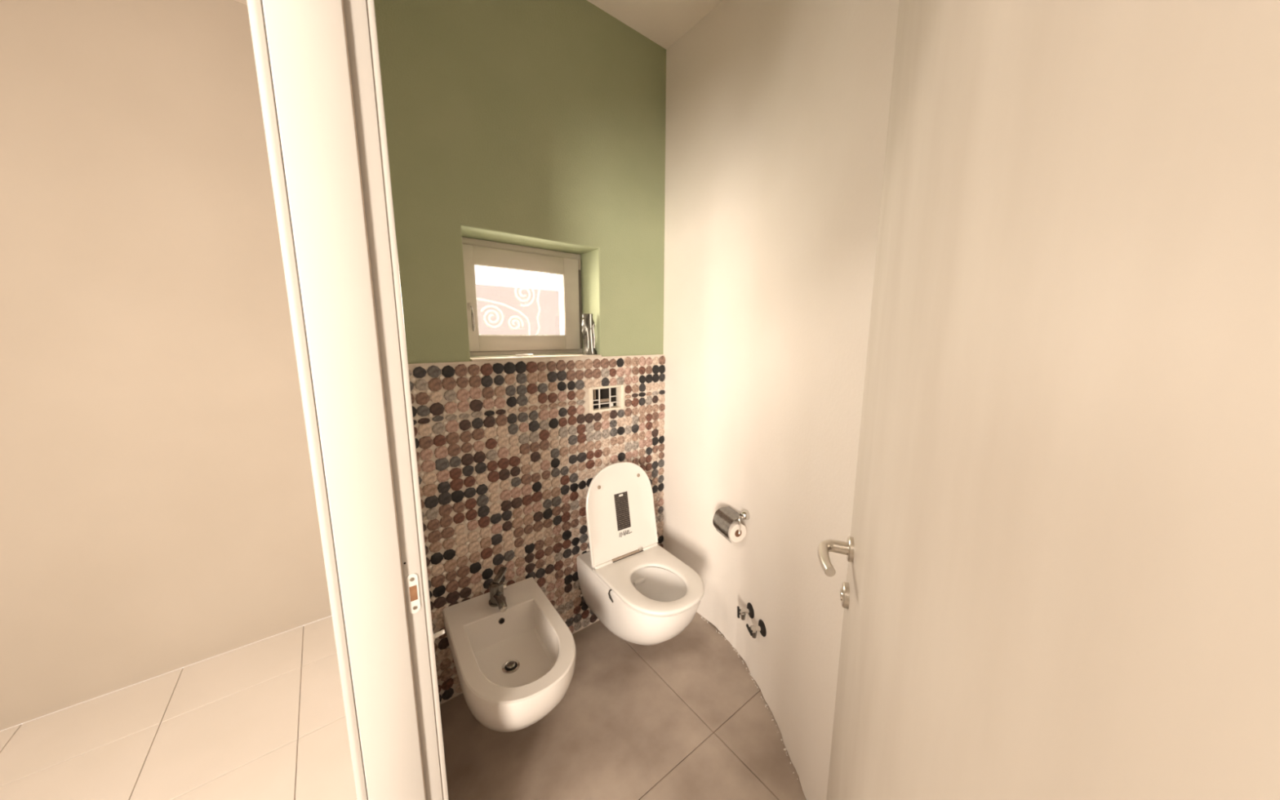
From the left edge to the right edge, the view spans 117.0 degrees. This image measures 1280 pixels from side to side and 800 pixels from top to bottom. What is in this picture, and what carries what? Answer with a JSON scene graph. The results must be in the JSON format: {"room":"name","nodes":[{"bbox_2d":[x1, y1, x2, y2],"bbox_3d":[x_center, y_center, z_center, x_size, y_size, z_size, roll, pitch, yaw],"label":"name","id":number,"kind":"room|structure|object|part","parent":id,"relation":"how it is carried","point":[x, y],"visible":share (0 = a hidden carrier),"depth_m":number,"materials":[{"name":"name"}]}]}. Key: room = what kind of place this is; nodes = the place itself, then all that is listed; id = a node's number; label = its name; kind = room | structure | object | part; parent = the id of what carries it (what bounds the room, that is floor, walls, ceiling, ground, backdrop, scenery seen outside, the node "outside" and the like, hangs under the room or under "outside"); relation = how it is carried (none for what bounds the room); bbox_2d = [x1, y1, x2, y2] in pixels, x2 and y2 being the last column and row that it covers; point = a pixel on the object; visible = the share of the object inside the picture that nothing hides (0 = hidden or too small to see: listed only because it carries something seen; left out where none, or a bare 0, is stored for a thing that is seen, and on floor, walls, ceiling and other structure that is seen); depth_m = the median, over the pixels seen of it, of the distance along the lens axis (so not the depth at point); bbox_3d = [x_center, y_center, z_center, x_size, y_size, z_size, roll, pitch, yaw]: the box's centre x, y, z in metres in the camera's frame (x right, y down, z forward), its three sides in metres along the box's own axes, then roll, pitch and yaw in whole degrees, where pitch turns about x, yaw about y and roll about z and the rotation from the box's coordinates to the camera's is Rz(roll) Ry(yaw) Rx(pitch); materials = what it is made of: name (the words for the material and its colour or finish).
{"room":"hallway","nodes":[
{"label":"hallway","id":0,"kind":"room"},
{"bbox_2d":[0,0,331,730],"bbox_3d":[-2.905,-0.084,0.810,3.468,2.750,0.080,-7,12,-38],"label":"wall","id":1,"kind":"structure","parent":0,"point":[158,512],"depth_m":1.52,"materials":[{"name":"paint"}]},
{"bbox_2d":[0,612,806,799],"bbox_3d":[-0.392,1.594,-0.783,4.900,0.060,5.940,-7,12,-38],"label":"floor","id":2,"kind":"structure","parent":0,"point":[264,719],"depth_m":1.41,"materials":[{"name":"tile"}]},
{"bbox_2d":[701,616,798,779],"bbox_3d":[0.445,1.172,1.652,0.071,0.004,0.776,-2,9,-15],"label":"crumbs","id":3,"kind":"object","parent":2,"relation":"on","point":[784,749],"visible":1,"depth_m":1.61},
{"bbox_2d":[234,0,722,48],"bbox_3d":[-0.392,-1.191,-1.229,5.100,0.080,6.100,-7,12,-38],"label":"ceiling","id":4,"kind":"structure","parent":0,"point":[664,22],"depth_m":1.63,"materials":[{"name":"paint"}]},
{"bbox_2d":[373,0,666,704],"bbox_3d":[-0.381,-0.244,1.809,1.495,2.750,0.284,-7,12,-38],"label":"wall","id":5,"kind":"structure","parent":0,"point":[540,124],"depth_m":1.54,"materials":[{"name":"green paint"}]},
{"bbox_2d":[433,629,444,640],"bbox_3d":[-0.422,0.491,0.821,0.026,0.018,0.018,-7,12,-38],"label":"peg","id":6,"kind":"object","parent":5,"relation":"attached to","point":[442,632],"visible":0.73,"depth_m":0.82,"materials":[{"name":"white plastic"}]},
{"bbox_2d":[476,273,540,334],"bbox_3d":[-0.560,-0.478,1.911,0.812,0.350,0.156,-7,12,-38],"label":"window grille","id":7,"kind":"object","parent":5,"relation":"in","point":[537,274],"visible":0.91,"depth_m":1.96,"materials":[{"name":"white metal"}]},
{"bbox_2d":[442,577,576,732],"bbox_3d":[-0.447,0.967,1.391,0.356,0.310,0.560,-6,11,-34],"label":"bidet","id":8,"kind":"object","parent":5,"relation":"attached to","point":[514,665],"visible":1,"depth_m":1.37,"materials":[{"name":"ceramic"}]},
{"bbox_2d":[488,566,507,612],"bbox_3d":[-0.548,0.734,1.506,0.073,0.113,0.151,-3,10,-17],"label":"tap","id":9,"kind":"object","parent":8,"relation":"on","point":[496,587],"visible":1,"depth_m":1.50,"materials":[{"name":"silver metal"}]},
{"bbox_3d":[-0.551,0.688,1.542,0.029,0.033,0.066,2,9,13],"label":"lever","id":10,"kind":"part","parent":9,"relation":"part of","materials":[{"name":"silver metal"}]},
{"bbox_3d":[-0.530,0.761,1.487,0.038,0.042,0.088,-6,11,-34],"label":"spout","id":11,"kind":"part","parent":9,"relation":"part of","materials":[{"name":"silver metal"}]},
{"bbox_2d":[462,236,582,356],"bbox_3d":[-0.511,-0.433,1.729,0.574,0.467,0.096,-7,12,-38],"label":"window","id":12,"kind":"structure","parent":5,"relation":"in","point":[476,252],"depth_m":1.72,"materials":[{"name":"paint"}]},
{"bbox_3d":[-0.678,-0.373,1.567,0.012,0.030,0.004,-7,12,-38],"label":"handle","id":13,"kind":"part","parent":12,"relation":"part of","materials":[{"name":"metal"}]},
{"bbox_3d":[-0.287,-0.434,1.890,0.010,0.370,0.011,-7,12,-38],"label":"hinge rod","id":14,"kind":"part","parent":12,"relation":"part of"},
{"bbox_2d":[515,353,533,356],"bbox_3d":[-0.480,-0.186,1.628,0.075,0.010,0.028,-5,11,-30],"label":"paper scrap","id":15,"kind":"object","parent":5,"relation":"on","point":[530,354],"visible":1,"depth_m":1.62,"materials":[{"name":"white paper"}]},
{"bbox_3d":[-0.458,-0.187,1.702,0.574,0.009,0.186,-7,12,-38],"label":"sill","id":16,"kind":"part","parent":5,"relation":"part of","materials":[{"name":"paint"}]},
{"bbox_2d":[582,313,596,355],"bbox_3d":[-0.233,-0.303,1.808,0.069,0.185,0.050,-5,10,-29],"label":"vase","id":17,"kind":"object","parent":5,"relation":"on","point":[588,323],"visible":0.99,"depth_m":1.79,"materials":[{"name":"silver metal"}]},
{"bbox_2d":[588,384,624,413],"bbox_3d":[-0.166,-0.010,1.866,0.197,0.119,0.050,-7,12,-38],"label":"flush plate opening","id":18,"kind":"object","parent":5,"relation":"attached to","point":[610,397],"visible":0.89,"depth_m":1.88,"materials":[{"name":"white plastic"}]},
{"bbox_3d":[-0.212,-0.026,1.829,0.005,0.044,0.012,-7,12,-38],"label":"lever arm","id":19,"kind":"part","parent":18,"relation":"part of"},
{"bbox_2d":[576,462,704,645],"bbox_3d":[0.007,0.691,1.709,0.369,0.758,0.602,-6,11,-35],"label":"toilet","id":20,"kind":"object","parent":5,"relation":"attached to","point":[641,592],"visible":1,"depth_m":1.74,"materials":[{"name":"white ceramic"}]},
{"bbox_3d":[-0.085,0.502,1.815,0.362,0.419,0.092,-6,11,-35],"label":"lid","id":21,"kind":"part","parent":20,"relation":"part of","materials":[{"name":"white plastic"}]},
{"bbox_3d":[0.010,0.912,1.747,0.354,0.310,0.576,-6,11,-35],"label":"bowl","id":22,"kind":"part","parent":20,"relation":"part of","materials":[{"name":"white ceramic"}]},
{"bbox_3d":[0.062,0.753,1.648,0.358,0.016,0.424,-6,11,-35],"label":"seat","id":23,"kind":"part","parent":20,"relation":"part of","materials":[{"name":"white plastic"}]},
{"bbox_2d":[662,0,899,799],"bbox_3d":[0.409,-0.109,0.966,0.429,2.750,2.457,-1,9,-5],"label":"wall","id":24,"kind":"structure","parent":0,"point":[777,111],"depth_m":1.39,"materials":[{"name":"white paint"}]},
{"bbox_2d":[712,506,750,542],"bbox_3d":[0.393,0.525,1.679,0.102,0.130,0.139,-3,10,-20],"label":"paper holder","id":25,"kind":"object","parent":24,"relation":"attached to","point":[725,522],"visible":1,"depth_m":1.64,"materials":[{"name":"silver metal"}]},
{"bbox_3d":[0.407,0.513,1.676,0.048,0.065,0.127,-3,10,-20],"label":"arm","id":26,"kind":"part","parent":25,"relation":"part of","materials":[{"name":"silver metal"}]},
{"bbox_2d":[737,602,754,620],"bbox_3d":[0.438,0.891,1.648,0.060,0.064,0.060,-2,9,-11],"label":"angle valve","id":27,"kind":"object","parent":24,"relation":"attached to","point":[749,610],"visible":1,"depth_m":1.64,"materials":[{"name":"silver metal"}]},
{"bbox_3d":[0.413,0.889,1.643,0.008,0.048,0.018,-2,9,-11],"label":"handle","id":28,"kind":"part","parent":27,"relation":"part of","materials":[{"name":"silver metal"}]},
{"bbox_2d":[741,613,745,620],"bbox_3d":[0.435,0.905,1.650,0.020,0.034,0.020,-2,9,-11],"label":"outlet","id":29,"kind":"object","parent":27,"relation":"attached to","point":[743,615],"depth_m":1.64,"materials":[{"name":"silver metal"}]},
{"bbox_2d":[746,619,766,638],"bbox_3d":[0.456,0.906,1.549,0.060,0.064,0.060,-2,9,-10],"label":"angle valve","id":30,"kind":"object","parent":24,"relation":"attached to","point":[753,629],"visible":1,"depth_m":1.54,"materials":[{"name":"silver metal"}]},
{"bbox_3d":[0.431,0.905,1.544,0.008,0.019,0.048,-2,9,-10],"label":"handle","id":31,"kind":"part","parent":30,"relation":"part of","materials":[{"name":"silver metal"}]},
{"bbox_2d":[751,631,756,638],"bbox_3d":[0.453,0.921,1.550,0.020,0.034,0.020,-2,9,-10],"label":"outlet","id":32,"kind":"object","parent":30,"relation":"attached to","point":[753,633],"depth_m":1.54,"materials":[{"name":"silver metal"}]},
{"bbox_3d":[0.382,0.107,-0.386,0.117,2.750,5.940,-7,12,-38],"label":"wall","id":33,"kind":"structure","parent":0,"visible":0},
{"bbox_2d":[246,0,448,799],"bbox_3d":[-0.197,0.279,0.364,0.150,2.175,1.018,-7,12,-38],"label":"door frame","id":34,"kind":"structure","parent":33,"relation":"attached to","point":[317,65],"depth_m":0.65,"materials":[{"name":"paint"}]},
{"bbox_3d":[-0.544,0.228,0.681,0.016,2.175,0.081,-7,12,-38],"label":"casing","id":35,"kind":"part","parent":34,"relation":"part of","materials":[{"name":"paint"}]},
{"bbox_3d":[-0.441,0.216,0.770,0.011,2.170,0.071,-7,12,-38],"label":"architrave","id":36,"kind":"part","parent":34,"relation":"part of","materials":[{"name":"paint"}]},
{"bbox_3d":[-0.434,0.371,0.752,0.019,0.082,0.003,-7,12,-38],"label":"strike plate","id":37,"kind":"part","parent":34,"relation":"part of","materials":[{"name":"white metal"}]},
{"bbox_2d":[817,0,1279,799],"bbox_3d":[0.281,0.302,0.475,0.107,2.077,0.838,4,10,23],"label":"door","id":38,"kind":"structure","parent":33,"relation":"in","point":[1062,549],"depth_m":0.17,"materials":[{"name":"white wood"}]},
{"bbox_3d":[0.387,0.312,0.781,0.060,0.026,0.116,4,10,23],"label":"lever","id":39,"kind":"part","parent":38,"relation":"part of","materials":[{"name":"metal"}]},
{"bbox_3d":[0.428,0.412,0.833,0.005,0.026,0.026,4,10,23],"label":"turn knob","id":40,"kind":"part","parent":38,"relation":"part of","materials":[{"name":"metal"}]},
{"label":"outside","id":41,"kind":"structure","parent":0,"visible":0},
{"bbox_2d":[475,284,559,334],"bbox_3d":[-0.762,-0.330,7.337,16.000,3.170,0.300,-7,12,-38],"label":"wall","id":42,"kind":"structure","parent":41,"point":[548,300],"depth_m":6.05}
]}

